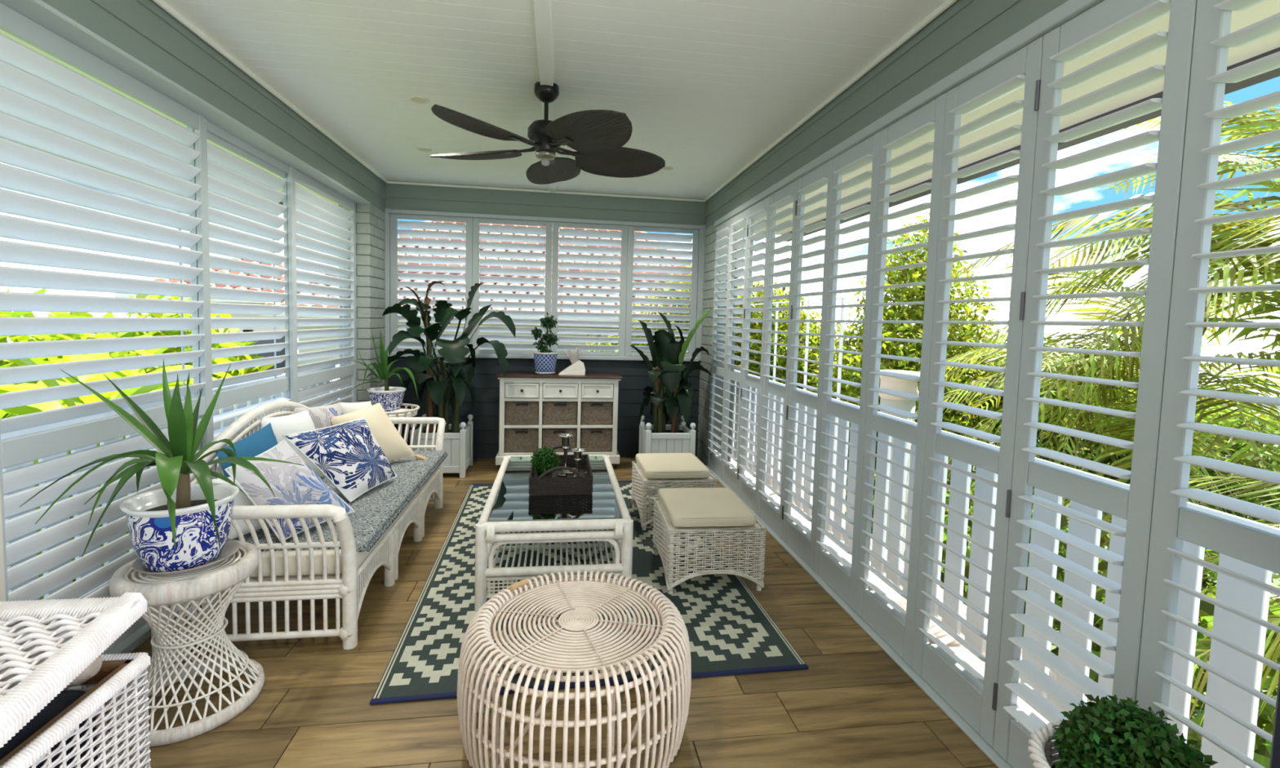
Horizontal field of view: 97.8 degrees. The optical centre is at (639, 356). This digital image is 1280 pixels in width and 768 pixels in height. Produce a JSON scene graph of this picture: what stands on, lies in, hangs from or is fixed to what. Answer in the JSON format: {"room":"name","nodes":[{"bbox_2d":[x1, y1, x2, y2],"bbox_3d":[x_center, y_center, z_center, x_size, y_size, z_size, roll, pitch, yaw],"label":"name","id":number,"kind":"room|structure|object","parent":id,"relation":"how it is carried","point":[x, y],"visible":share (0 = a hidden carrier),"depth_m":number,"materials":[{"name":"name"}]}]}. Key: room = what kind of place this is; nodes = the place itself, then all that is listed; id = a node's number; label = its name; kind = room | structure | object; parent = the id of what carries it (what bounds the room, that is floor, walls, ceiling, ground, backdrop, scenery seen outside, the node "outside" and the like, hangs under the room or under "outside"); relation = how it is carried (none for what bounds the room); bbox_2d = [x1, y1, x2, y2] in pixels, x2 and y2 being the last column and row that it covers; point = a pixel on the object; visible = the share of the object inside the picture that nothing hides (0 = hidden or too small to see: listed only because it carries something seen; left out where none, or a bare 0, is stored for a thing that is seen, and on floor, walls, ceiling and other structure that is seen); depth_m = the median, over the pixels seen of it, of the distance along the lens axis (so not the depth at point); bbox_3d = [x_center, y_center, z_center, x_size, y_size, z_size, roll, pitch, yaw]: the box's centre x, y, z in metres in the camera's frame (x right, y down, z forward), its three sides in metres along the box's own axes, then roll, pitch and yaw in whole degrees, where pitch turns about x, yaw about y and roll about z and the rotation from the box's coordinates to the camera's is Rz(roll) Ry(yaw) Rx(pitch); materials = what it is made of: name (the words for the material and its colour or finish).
{"room":"sunroom","nodes":[
{"label":"sunroom","id":0,"kind":"room"},
{"bbox_2d":[0,29,338,205],"bbox_3d":[-2.462,-1.224,1.790,0.820,0.030,8.000,1,4,-8],"label":"soffit","id":1,"kind":"structure","parent":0,"point":[2,32],"depth_m":2.72,"materials":[{"name":"beige paint"}]},
{"bbox_2d":[41,0,386,211],"bbox_3d":[-1.980,-1.299,1.721,0.132,0.315,7.337,1,4,-8],"label":"wall","id":2,"kind":"structure","parent":0,"point":[143,29],"depth_m":2.67,"materials":[{"name":"green paint"}]},
{"bbox_2d":[0,0,370,204],"bbox_3d":[-2.110,-1.193,2.602,0.150,0.018,4.650,1,4,-8],"label":"trim","id":3,"kind":"structure","parent":2,"relation":"attached to","point":[38,11],"depth_m":2.36,"materials":[{"name":"white paint"}]},
{"bbox_2d":[206,120,288,173],"bbox_3d":[-2.178,-1.164,2.594,0.020,0.050,4.650,1,4,-8],"label":"trim","id":4,"kind":"structure","parent":2,"relation":"attached to","point":[211,128],"depth_m":3.19,"materials":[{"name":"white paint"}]},
{"bbox_2d":[152,0,387,182],"bbox_3d":[-2.047,-1.494,2.763,0.028,0.024,5.200,1,4,-8],"label":"trim","id":5,"kind":"structure","parent":2,"relation":"attached to","point":[163,5],"depth_m":2.96,"materials":[{"name":"beige paint"}]},
{"bbox_2d":[337,203,385,403],"bbox_3d":[-2.566,-0.175,5.189,0.259,2.405,0.464,1,4,-8],"label":"wall pillar","id":6,"kind":"structure","parent":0,"point":[370,220],"depth_m":4.98,"materials":[{"name":"grey paint"}]},
{"bbox_2d":[85,456,998,767],"bbox_3d":[-0.529,1.340,2.091,3.500,0.110,7.500,1,4,-8],"label":"floor","id":7,"kind":"structure","parent":0,"point":[854,706],"depth_m":2.07,"materials":[{"name":"wood"}]},
{"bbox_2d":[0,592,151,767],"bbox_3d":[-1.629,0.996,1.181,0.613,0.634,0.814,1,4,-8],"label":"chest","id":8,"kind":"object","parent":7,"relation":"on","point":[94,624],"visible":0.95,"depth_m":1.42,"materials":[{"name":"white wicker"}]},
{"bbox_2d":[0,690,97,767],"bbox_3d":[-1.609,1.062,1.208,0.420,0.360,0.560,1,4,-8],"label":"cushion","id":9,"kind":"object","parent":8,"relation":"in","point":[63,700],"visible":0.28,"depth_m":1.38,"materials":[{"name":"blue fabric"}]},
{"bbox_2d":[0,651,102,689],"bbox_3d":[-1.656,0.833,1.475,0.380,0.090,0.092,1,4,-12],"label":"rolled towel","id":10,"kind":"object","parent":8,"relation":"in","point":[91,670],"visible":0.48,"depth_m":1.49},
{"bbox_2d":[69,604,191,689],"bbox_3d":[-2.274,1.160,2.992,0.130,0.040,4.200,1,4,-8],"label":"trim","id":11,"kind":"structure","parent":7,"relation":"on","point":[143,633],"depth_m":2.34,"materials":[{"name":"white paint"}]},
{"bbox_2d":[0,2,213,654],"bbox_3d":[-2.165,0.010,2.308,0.071,2.348,1.170,1,4,-8],"label":"shutter panel","id":12,"kind":"object","parent":11,"relation":"on","point":[57,122],"visible":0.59,"depth_m":2.14,"materials":[{"name":"white paint"}]},
{"bbox_2d":[186,125,291,478],"bbox_3d":[-2.340,-0.061,3.329,0.102,2.348,1.023,1,4,-9],"label":"shutter panel","id":13,"kind":"object","parent":11,"relation":"on","point":[237,187],"visible":0.42,"depth_m":3.28,"materials":[{"name":"white paint"}]},
{"bbox_2d":[287,166,356,407],"bbox_3d":[-2.460,-0.130,4.357,0.069,2.348,1.185,1,4,-8],"label":"shutter panel","id":14,"kind":"object","parent":11,"relation":"on","point":[315,223],"visible":0.63,"depth_m":4.23,"materials":[{"name":"white paint"}]},
{"bbox_2d":[109,540,265,746],"bbox_3d":[-1.618,0.992,2.012,0.438,0.535,0.438,1,4,-8],"label":"plant stand","id":15,"kind":"object","parent":7,"relation":"on","point":[228,575],"visible":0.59,"depth_m":1.92,"materials":[{"name":"white wicker"}]},
{"bbox_2d":[119,483,239,572],"bbox_3d":[-1.617,0.605,1.978,0.326,0.229,0.326,1,4,-8],"label":"pot","id":16,"kind":"object","parent":15,"relation":"on","point":[149,528],"depth_m":1.89,"materials":[{"name":"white ceramic"}]},
{"bbox_2d":[132,538,239,575],"bbox_3d":[-1.611,0.714,1.994,0.300,0.021,0.300,1,4,-8],"label":"saucer","id":17,"kind":"object","parent":15,"relation":"on","point":[231,547],"visible":0.4,"depth_m":1.93,"materials":[{"name":"ceramic"}]},
{"bbox_2d":[19,360,304,572],"bbox_3d":[-1.596,0.367,1.918,0.803,0.714,0.558,0,4,-21],"label":"yucca","id":18,"kind":"object","parent":17,"relation":"on","point":[181,525],"visible":0.99,"depth_m":1.89,"materials":[{"name":"green plant"}]},
{"bbox_2d":[125,400,446,657],"bbox_3d":[-1.725,0.720,3.206,0.788,0.920,2.075,1,4,-8],"label":"sofa","id":19,"kind":"object","parent":7,"relation":"on","point":[348,586],"visible":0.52,"depth_m":2.37,"materials":[{"name":"wicker"}]},
{"bbox_2d":[228,449,447,577],"bbox_3d":[-1.689,0.805,3.257,0.752,0.145,1.816,1,4,-8],"label":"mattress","id":20,"kind":"object","parent":19,"relation":"on","point":[376,510],"visible":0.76,"depth_m":2.75,"materials":[{"name":"fabric"}]},
{"bbox_2d":[211,476,270,539],"bbox_3d":[-1.730,0.643,2.490,0.161,0.255,0.286,3,4,18],"label":"cushion","id":21,"kind":"object","parent":20,"relation":"on","point":[241,499],"visible":0.11,"depth_m":2.40,"materials":[{"name":"white fabric"}]},
{"bbox_2d":[215,422,277,477],"bbox_3d":[-1.829,0.552,2.671,0.171,0.407,0.382,2,4,1],"label":"cushion","id":22,"kind":"object","parent":20,"relation":"on","point":[261,441],"visible":0.22,"depth_m":2.66,"materials":[{"name":"teal fabric"}]},
{"bbox_2d":[224,440,355,540],"bbox_3d":[-1.558,0.579,2.531,0.205,0.402,0.507,3,4,19],"label":"cushion","id":23,"kind":"object","parent":20,"relation":"on","point":[291,484],"visible":0.71,"depth_m":2.44,"materials":[{"name":"white fabric"}]},
{"bbox_2d":[259,409,324,477],"bbox_3d":[-1.935,0.515,3.137,0.174,0.415,0.463,1,4,-1],"label":"cushion","id":24,"kind":"object","parent":20,"relation":"on","point":[302,421],"visible":0.29,"depth_m":3.08,"materials":[{"name":"white fabric"}]},
{"bbox_2d":[292,402,342,429],"bbox_3d":[-1.992,0.492,3.519,0.140,0.410,0.449,2,4,10],"label":"cushion","id":25,"kind":"object","parent":20,"relation":"on","point":[320,416],"visible":0.23,"depth_m":3.46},
{"bbox_2d":[282,417,397,502],"bbox_3d":[-1.570,0.554,3.038,0.248,0.377,0.623,3,4,18],"label":"cushion","id":26,"kind":"object","parent":20,"relation":"on","point":[348,455],"visible":1,"depth_m":2.97,"materials":[{"name":"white fabric"}]},
{"bbox_2d":[329,402,426,460],"bbox_3d":[-1.714,0.548,3.663,0.249,0.487,0.663,4,4,33],"label":"cushion","id":27,"kind":"object","parent":20,"relation":"on","point":[393,446],"visible":0.48,"depth_m":3.64,"materials":[{"name":"beige fabric"}]},
{"bbox_2d":[385,403,419,443],"bbox_3d":[-2.050,0.747,4.561,0.470,0.676,0.470,1,4,-8],"label":"wicker side table","id":28,"kind":"object","parent":7,"relation":"on","point":[408,413],"visible":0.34,"depth_m":4.47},
{"bbox_2d":[346,331,417,411],"bbox_3d":[-2.065,0.109,4.513,0.536,0.675,0.314,1,4,-8],"label":"dracaena","id":29,"kind":"object","parent":28,"relation":"on","point":[391,398],"visible":0.93,"depth_m":4.47,"materials":[{"name":"green plant"}]},
{"bbox_2d":[366,386,406,411],"bbox_3d":[-2.054,0.352,4.533,0.292,0.188,0.292,1,4,-8],"label":"pot","id":30,"kind":"object","parent":28,"relation":"on","point":[391,398],"depth_m":4.44,"materials":[{"name":"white ceramic"}]},
{"bbox_2d":[409,413,473,478],"bbox_3d":[-1.803,0.806,5.117,0.471,0.497,0.465,1,4,-8],"label":"planter box","id":31,"kind":"object","parent":7,"relation":"on","point":[458,446],"visible":0.62,"depth_m":4.92,"materials":[{"name":"wood"}]},
{"bbox_2d":[382,280,515,432],"bbox_3d":[-1.680,0.024,4.930,0.955,1.389,0.776,3,4,17],"label":"leaf plant","id":32,"kind":"object","parent":31,"relation":"on","point":[454,352],"visible":0.94,"depth_m":4.92,"materials":[{"name":"plant"}]},
{"bbox_2d":[495,371,622,469],"bbox_3d":[-0.786,0.614,5.442,1.170,0.894,0.450,1,4,-8],"label":"sideboard","id":33,"kind":"object","parent":7,"relation":"on","point":[520,386],"visible":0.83,"depth_m":5.24,"materials":[{"name":"white wood"}]},
{"bbox_2d":[504,428,538,452],"bbox_3d":[-1.134,0.773,5.400,0.317,0.224,0.365,1,4,-8],"label":"storage basket","id":34,"kind":"object","parent":33,"relation":"on","point":[517,440],"visible":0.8,"depth_m":5.24,"materials":[{"name":"brown wicker"}]},
{"bbox_2d":[504,400,538,425],"bbox_3d":[-1.127,0.515,5.384,0.317,0.224,0.365,1,4,-8],"label":"storage basket","id":35,"kind":"object","parent":33,"relation":"in","point":[517,412],"visible":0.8,"depth_m":5.22,"materials":[{"name":"brown wicker"}]},
{"bbox_2d":[530,312,559,374],"bbox_3d":[-0.917,-0.136,5.372,0.262,0.602,0.241,3,4,17],"label":"bonsai plant","id":36,"kind":"object","parent":33,"relation":"on","point":[545,360],"visible":1,"depth_m":5.33,"materials":[{"name":"green plant"}]},
{"bbox_2d":[542,428,577,452],"bbox_3d":[-0.785,0.780,5.451,0.331,0.224,0.365,1,4,-8],"label":"storage basket","id":37,"kind":"object","parent":33,"relation":"on","point":[550,437],"visible":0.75,"depth_m":5.29,"materials":[{"name":"brown wicker"}]},
{"bbox_2d":[542,401,577,424],"bbox_3d":[-0.778,0.521,5.434,0.331,0.224,0.365,1,4,-8],"label":"storage basket","id":38,"kind":"object","parent":33,"relation":"in","point":[553,412],"visible":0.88,"depth_m":5.28,"materials":[{"name":"brown wicker"}]},
{"bbox_2d":[580,428,612,451],"bbox_3d":[-0.442,0.786,5.501,0.309,0.224,0.365,1,4,-8],"label":"storage basket","id":39,"kind":"object","parent":33,"relation":"on","point":[591,439],"visible":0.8,"depth_m":5.34,"materials":[{"name":"brown wicker"}]},
{"bbox_2d":[580,401,613,424],"bbox_3d":[-0.435,0.527,5.484,0.309,0.224,0.365,1,4,-8],"label":"storage basket","id":40,"kind":"object","parent":33,"relation":"in","point":[591,412],"visible":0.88,"depth_m":5.33,"materials":[{"name":"brown wicker"}]},
{"bbox_2d":[457,569,691,767],"bbox_3d":[-0.222,1.093,1.967,0.803,0.415,0.803,1,4,-8],"label":"ottoman","id":41,"kind":"object","parent":7,"relation":"on","point":[570,648],"visible":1,"depth_m":1.75,"materials":[{"name":"wicker"}]},
{"bbox_2d":[369,480,808,705],"bbox_3d":[-0.367,1.190,3.534,1.718,0.012,2.742,1,4,-10],"label":"patterned rug","id":42,"kind":"object","parent":7,"relation":"on","point":[730,631],"visible":0.33,"depth_m":2.68,"materials":[{"name":"fabric"}]},
{"bbox_2d":[475,454,633,611],"bbox_3d":[-0.513,0.975,3.415,0.765,0.431,1.430,1,4,-8],"label":"coffee table","id":43,"kind":"object","parent":42,"relation":"on","point":[509,507],"visible":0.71,"depth_m":2.81,"materials":[{"name":"wicker"}]},
{"bbox_2d":[528,445,593,496],"bbox_3d":[-0.478,0.677,3.385,0.360,0.167,0.538,1,4,-8],"label":"wicker tray","id":44,"kind":"object","parent":43,"relation":"on","point":[580,485],"visible":0.8,"depth_m":3.13,"materials":[{"name":"wicker"}]},
{"bbox_2d":[529,445,560,484],"bbox_3d":[-0.559,0.636,3.306,0.185,0.229,0.180,1,4,-8],"label":"topiary ball","id":45,"kind":"object","parent":44,"relation":"on","point":[544,460],"visible":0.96,"depth_m":3.26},
{"bbox_2d":[631,461,718,530],"bbox_3d":[0.234,0.996,4.081,0.534,0.344,0.538,1,4,-9],"label":"footstool","id":46,"kind":"object","parent":42,"relation":"on","point":[640,485],"visible":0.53,"depth_m":3.83,"materials":[{"name":"wicker"}]},
{"bbox_2d":[635,453,710,479],"bbox_3d":[0.226,0.786,4.078,0.455,0.072,0.515,1,4,-9],"label":"seat cushion","id":47,"kind":"object","parent":46,"relation":"on","point":[652,465],"visible":1,"depth_m":3.92,"materials":[{"name":"beige fabric"}]},
{"bbox_2d":[652,497,767,594],"bbox_3d":[0.373,1.056,3.194,0.534,0.344,0.538,1,4,-7],"label":"footstool","id":48,"kind":"object","parent":42,"relation":"on","point":[664,532],"visible":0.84,"depth_m":2.94,"materials":[{"name":"wicker"}]},
{"bbox_2d":[657,488,755,527],"bbox_3d":[0.365,0.847,3.191,0.455,0.072,0.515,1,4,-7],"label":"seat cushion","id":49,"kind":"object","parent":48,"relation":"on","point":[683,507],"visible":1,"depth_m":3.06,"materials":[{"name":"beige fabric"}]},
{"bbox_2d":[638,415,695,455],"bbox_3d":[0.251,0.844,5.385,0.471,0.497,0.465,1,4,-8],"label":"planter box","id":50,"kind":"object","parent":7,"relation":"on","point":[683,441],"visible":0.64,"depth_m":5.18,"materials":[{"name":"wood"}]},
{"bbox_2d":[629,307,713,432],"bbox_3d":[0.266,0.134,5.310,0.782,1.224,0.522,1,4,-8],"label":"leaf plant","id":51,"kind":"object","parent":50,"relation":"on","point":[668,354],"visible":0.97,"depth_m":5.26,"materials":[{"name":"plant"}]},
{"bbox_2d":[705,465,1013,767],"bbox_3d":[1.015,1.246,3.219,0.085,0.014,4.750,1,4,-8],"label":"trim","id":52,"kind":"structure","parent":7,"relation":"on","point":[977,740],"depth_m":2.40,"materials":[{"name":"white paint"}]},
{"bbox_2d":[707,218,731,479],"bbox_3d":[0.754,-0.069,5.214,0.093,2.336,0.481,1,4,-8],"label":"shutter panel","id":53,"kind":"object","parent":52,"relation":"on","point":[723,231],"visible":0.83,"depth_m":5.21,"materials":[{"name":"white paint"}]},
{"bbox_2d":[721,208,749,495],"bbox_3d":[0.822,-0.037,4.745,0.091,2.336,0.465,1,4,-8],"label":"shutter panel","id":54,"kind":"object","parent":52,"relation":"on","point":[740,222],"visible":0.8,"depth_m":4.74,"materials":[{"name":"white paint"}]},
{"bbox_2d":[737,195,770,514],"bbox_3d":[0.887,-0.006,4.297,0.094,2.336,0.453,1,4,-8],"label":"shutter panel","id":55,"kind":"object","parent":52,"relation":"on","point":[748,491],"visible":0.77,"depth_m":4.29,"materials":[{"name":"white paint"}]},
{"bbox_2d":[757,179,798,538],"bbox_3d":[0.953,0.025,3.836,0.098,2.336,0.475,1,4,-8],"label":"shutter panel","id":56,"kind":"object","parent":52,"relation":"on","point":[770,511],"visible":0.85,"depth_m":3.83,"materials":[{"name":"white paint"}]},
{"bbox_2d":[782,158,833,570],"bbox_3d":[1.019,0.056,3.379,0.098,2.336,0.461,1,4,-8],"label":"shutter panel","id":57,"kind":"object","parent":52,"relation":"on","point":[796,535],"visible":0.87,"depth_m":3.36,"materials":[{"name":"white paint"}]},
{"bbox_2d":[813,130,880,611],"bbox_3d":[1.084,0.087,2.925,0.098,2.336,0.455,1,4,-8],"label":"shutter panel","id":58,"kind":"object","parent":52,"relation":"on","point":[830,566],"visible":0.9,"depth_m":2.90,"materials":[{"name":"white paint"}]},
{"bbox_2d":[855,92,946,667],"bbox_3d":[1.149,0.118,2.477,0.098,2.336,0.448,1,4,-8],"label":"shutter panel","id":59,"kind":"object","parent":52,"relation":"on","point":[883,615],"visible":0.85,"depth_m":2.44,"materials":[{"name":"white paint"}]},
{"bbox_2d":[911,35,1043,747],"bbox_3d":[1.213,0.148,2.034,0.098,2.336,0.445,1,4,-8],"label":"shutter panel","id":60,"kind":"object","parent":52,"relation":"on","point":[975,702],"visible":0.98,"depth_m":1.98,"materials":[{"name":"white paint"}]},
{"bbox_2d":[993,0,1197,767],"bbox_3d":[1.270,0.177,1.605,0.090,2.336,0.433,1,4,-8],"label":"shutter panel","id":61,"kind":"object","parent":52,"relation":"on","point":[1108,21],"visible":0.98,"depth_m":1.57,"materials":[{"name":"white paint"}]},
{"bbox_2d":[1135,0,1279,767],"bbox_3d":[1.337,0.207,1.171,0.098,2.336,0.443,1,4,-8],"label":"shutter panel","id":62,"kind":"object","parent":52,"relation":"on","point":[1173,523],"visible":0.94,"depth_m":1.30,"materials":[{"name":"white paint"}]},
{"bbox_2d":[1027,694,1217,767],"bbox_3d":[1.080,1.071,1.242,0.372,0.622,0.373,0,4,-29],"label":"potted plant","id":63,"kind":"object","parent":7,"relation":"on","point":[1098,735],"visible":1,"depth_m":1.22,"materials":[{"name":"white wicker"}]},
{"bbox_2d":[1269,670,1279,767],"bbox_3d":[1.252,0.584,0.949,0.170,1.640,0.190,1,4,-8],"label":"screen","id":64,"kind":"object","parent":7,"relation":"on","point":[1275,750],"visible":1,"depth_m":1.02,"materials":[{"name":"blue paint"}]},
{"bbox_2d":[386,356,700,458],"bbox_3d":[-0.965,0.519,5.783,3.670,1.030,0.152,1,4,-8],"label":"wall","id":65,"kind":"structure","parent":0,"point":[485,412],"depth_m":5.66,"materials":[{"name":"wood"}]},
{"bbox_2d":[384,208,706,361],"bbox_3d":[-0.907,-0.688,5.628,3.198,1.420,0.098,1,4,-8],"label":"window","id":66,"kind":"structure","parent":65,"relation":"in","point":[388,211],"depth_m":5.59,"materials":[{"name":"white paint"}]},
{"bbox_2d":[390,213,472,353],"bbox_3d":[-2.046,-0.709,5.499,0.769,1.334,0.065,1,4,-8],"label":"shutter panel","id":67,"kind":"object","parent":66,"relation":"attached to","point":[468,269],"visible":0.73,"depth_m":5.48,"materials":[{"name":"white paint"}]},
{"bbox_2d":[471,217,552,354],"bbox_3d":[-1.281,-0.696,5.610,0.773,1.334,0.065,1,4,-8],"label":"shutter panel","id":68,"kind":"object","parent":66,"relation":"attached to","point":[477,228],"visible":0.84,"depth_m":5.60,"materials":[{"name":"white paint"}]},
{"bbox_2d":[550,222,627,355],"bbox_3d":[-0.520,-0.682,5.721,0.761,1.334,0.065,1,4,-8],"label":"shutter panel","id":69,"kind":"object","parent":66,"relation":"attached to","point":[557,232],"visible":0.94,"depth_m":5.71,"materials":[{"name":"white paint"}]},
{"bbox_2d":[624,226,699,357],"bbox_3d":[0.227,-0.669,5.829,0.745,1.334,0.065,1,4,-8],"label":"shutter panel","id":70,"kind":"object","parent":66,"relation":"attached to","point":[632,235],"visible":0.89,"depth_m":5.81,"materials":[{"name":"white paint"}]},
{"bbox_2d":[384,180,706,225],"bbox_3d":[-0.910,-1.537,5.650,3.670,0.288,0.152,1,4,-8],"label":"wall","id":71,"kind":"structure","parent":0,"point":[399,197],"depth_m":5.57,"materials":[{"name":"green paint"}]},
{"bbox_2d":[386,180,705,202],"bbox_3d":[-0.873,-1.643,5.557,3.149,0.024,0.028,1,4,-8],"label":"trim","id":72,"kind":"structure","parent":71,"relation":"attached to","point":[388,181],"depth_m":5.53,"materials":[{"name":"beige paint"}]},
{"bbox_2d":[162,0,946,199],"bbox_3d":[-0.356,-1.432,1.927,3.300,0.050,7.500,1,4,-8],"label":"ceiling","id":73,"kind":"structure","parent":0,"point":[704,87],"depth_m":2.83,"materials":[{"name":"beige paint"}]},
{"bbox_2d":[533,0,555,192],"bbox_3d":[-0.350,-1.400,1.950,0.070,0.024,7.300,1,4,-8],"label":"trim","id":74,"kind":"structure","parent":73,"relation":"attached to","point":[542,8],"depth_m":2.57,"materials":[{"name":"beige paint"}]},
{"bbox_2d":[430,81,665,184],"bbox_3d":[-0.505,-1.276,3.127,1.365,0.425,1.344,1,4,-8],"label":"ceiling fan","id":75,"kind":"object","parent":73,"relation":"hanging from","point":[598,136],"visible":1,"depth_m":3.02,"materials":[{"name":"wood"}]},
{"bbox_2d":[697,223,737,466],"bbox_3d":[0.787,-0.117,5.694,0.238,2.405,0.428,1,4,-8],"label":"wall pillar","id":76,"kind":"structure","parent":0,"point":[710,232],"depth_m":5.57,"materials":[{"name":"grey paint"}]},
{"bbox_2d":[705,0,1068,228],"bbox_3d":[1.257,-1.243,2.191,0.112,0.315,7.337,1,4,-8],"label":"wall","id":77,"kind":"structure","parent":0,"point":[966,29],"depth_m":2.53,"materials":[{"name":"green paint"}]},
{"bbox_2d":[703,0,957,201],"bbox_3d":[1.042,-1.440,3.211,0.028,0.024,5.200,1,4,-8],"label":"trim","id":78,"kind":"structure","parent":77,"relation":"attached to","point":[947,3],"depth_m":2.83,"materials":[{"name":"beige paint"}]},
{"bbox_2d":[714,0,1104,226],"bbox_3d":[1.083,-1.125,3.117,0.075,0.047,4.620,1,4,-8],"label":"trim","id":79,"kind":"structure","parent":77,"relation":"attached to","point":[1069,10],"depth_m":2.15,"materials":[{"name":"white paint"}]},
{"bbox_2d":[745,0,1279,235],"bbox_3d":[1.743,-1.150,2.400,0.920,0.030,8.000,1,4,-8],"label":"soffit","id":80,"kind":"structure","parent":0,"point":[1240,20],"depth_m":2.45,"materials":[{"name":"beige paint"}]},
{"bbox_2d":[782,47,1279,241],"bbox_3d":[2.237,-1.112,2.474,0.100,0.110,8.000,1,4,-8],"label":"fascia","id":81,"kind":"object","parent":80,"relation":"attached to","point":[1229,87],"visible":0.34,"depth_m":2.69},
{"label":"outside","id":82,"kind":"structure","parent":0,"visible":0},
{"bbox_3d":[-2.511,1.275,2.662,0.400,0.100,7.400,1,4,-8],"label":"terrace","id":83,"kind":"object","parent":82,"visible":0},
{"bbox_2d":[0,364,339,600],"bbox_3d":[-2.612,0.674,3.119,0.070,0.905,6.012,1,4,-8],"label":"balustrade","id":84,"kind":"object","parent":83,"relation":"on","point":[228,422],"visible":0.21,"depth_m":2.59,"materials":[{"name":"white paint"}]},
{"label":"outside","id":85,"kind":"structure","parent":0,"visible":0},
{"bbox_2d":[831,369,1279,762],"bbox_3d":[-1.538,3.645,10.154,90.000,0.100,90.000,1,4,-8],"label":"ground","id":86,"kind":"structure","parent":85,"point":[1276,581],"depth_m":10.77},
{"bbox_2d":[0,388,149,581],"bbox_3d":[-4.250,2.075,4.182,2.085,3.657,2.387,-2,5,-40],"label":"banana plant","id":87,"kind":"object","parent":86,"relation":"on","point":[33,408],"visible":0.02,"depth_m":4.05,"materials":[{"name":"green plant"}]},
{"bbox_2d":[0,352,232,468],"bbox_3d":[-4.968,1.896,5.255,2.446,3.838,2.170,1,4,-8],"label":"banana plant","id":88,"kind":"object","parent":86,"relation":"on","point":[68,380],"visible":0.06,"depth_m":5.37,"materials":[{"name":"green plant"}]},
{"bbox_2d":[0,286,277,418],"bbox_3d":[-6.649,1.466,4.890,2.903,4.655,12.249,1,4,-13],"label":"shrub","id":89,"kind":"object","parent":86,"relation":"on","point":[3,363],"visible":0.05,"depth_m":7.71,"materials":[{"name":"green plant"}]},
{"bbox_2d":[115,250,307,399],"bbox_3d":[-9.287,0.269,13.814,3.600,5.750,4.110,1,4,-8],"label":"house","id":90,"kind":"structure","parent":86,"relation":"on","point":[282,364],"depth_m":12.29,"materials":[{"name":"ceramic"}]},
{"bbox_2d":[260,221,760,364],"bbox_3d":[-2.432,0.021,13.266,9.400,6.682,5.510,1,4,-8],"label":"house","id":91,"kind":"structure","parent":86,"relation":"on","point":[282,303],"depth_m":11.09,"materials":[{"name":"ceramic"}]},
{"bbox_2d":[572,265,773,371],"bbox_3d":[0.513,0.891,10.412,4.644,5.476,2.064,0,4,-24],"label":"leafy tree","id":92,"kind":"object","parent":86,"relation":"on","point":[736,344],"visible":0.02,"depth_m":10.23,"materials":[{"name":"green plant"}]},
{"bbox_2d":[733,278,861,491],"bbox_3d":[2.717,1.117,10.210,2.621,5.169,3.141,-2,5,-42],"label":"leafy tree","id":93,"kind":"object","parent":86,"relation":"on","point":[814,340],"visible":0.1,"depth_m":9.87,"materials":[{"name":"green plant"}]},
{"bbox_2d":[751,297,847,506],"bbox_3d":[1.694,1.580,6.934,0.024,4.507,3.000,1,4,-8],"label":"pergola","id":94,"kind":"object","parent":86,"relation":"on","point":[842,309],"visible":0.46,"depth_m":6.11,"materials":[{"name":"wood"}]},
{"bbox_2d":[878,369,919,561],"bbox_3d":[2.449,2.059,5.506,0.370,3.875,0.370,1,4,-8],"label":"pillar","id":95,"kind":"structure","parent":86,"relation":"on","point":[910,387],"depth_m":5.29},
{"bbox_2d":[807,213,1006,546],"bbox_3d":[4.272,0.793,8.729,3.962,6.089,2.638,-2,5,-43],"label":"leafy tree","id":96,"kind":"object","parent":86,"relation":"on","point":[966,332],"visible":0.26,"depth_m":8.12,"materials":[{"name":"green plant"}]},
{"bbox_2d":[812,456,1279,767],"bbox_3d":[3.413,2.572,5.149,2.273,2.957,5.868,0,4,-17],"label":"shrub","id":97,"kind":"object","parent":86,"relation":"on","point":[1265,721],"visible":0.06,"depth_m":3.75,"materials":[{"name":"green plant"}]},
{"bbox_2d":[903,263,1279,650],"bbox_3d":[3.449,1.687,4.603,2.635,4.800,3.798,2,4,12],"label":"palm tree","id":98,"kind":"object","parent":86,"relation":"on","point":[1127,424],"visible":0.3,"depth_m":3.93,"materials":[{"name":"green plant"}]},
{"bbox_2d":[944,101,1279,503],"bbox_3d":[3.552,1.253,3.839,3.691,5.767,2.534,-1,4,-31],"label":"palm tree","id":99,"kind":"object","parent":86,"relation":"on","point":[1249,231],"visible":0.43,"depth_m":3.33,"materials":[{"name":"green plant"}]},
{"bbox_2d":[954,333,1279,650],"bbox_3d":[5.866,1.880,6.638,4.037,4.277,3.812,4,4,33],"label":"leafy tree","id":100,"kind":"object","parent":86,"relation":"on","point":[1108,460],"visible":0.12,"depth_m":6.43,"materials":[{"name":"green plant"}]},
{"bbox_2d":[1128,474,1279,724],"bbox_3d":[2.729,2.100,2.267,1.950,4.237,1.693,1,4,-8],"label":"palm tree","id":101,"kind":"object","parent":86,"relation":"on","point":[1212,559],"visible":0.12,"depth_m":2.09,"materials":[{"name":"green plant"}]},
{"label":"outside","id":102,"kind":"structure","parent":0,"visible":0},
{"bbox_2d":[730,457,1096,724],"bbox_3d":[1.520,1.410,2.239,0.620,0.100,9.400,1,4,-8],"label":"terrace","id":103,"kind":"object","parent":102,"point":[966,655],"depth_m":2.95,"materials":[{"name":"tile"}]},
{"bbox_2d":[730,369,1279,767],"bbox_3d":[1.459,0.824,2.486,0.070,0.905,8.417,1,4,-8],"label":"balustrade","id":104,"kind":"object","parent":103,"relation":"on","point":[1250,635],"visible":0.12,"depth_m":2.08,"materials":[{"name":"white paint"}]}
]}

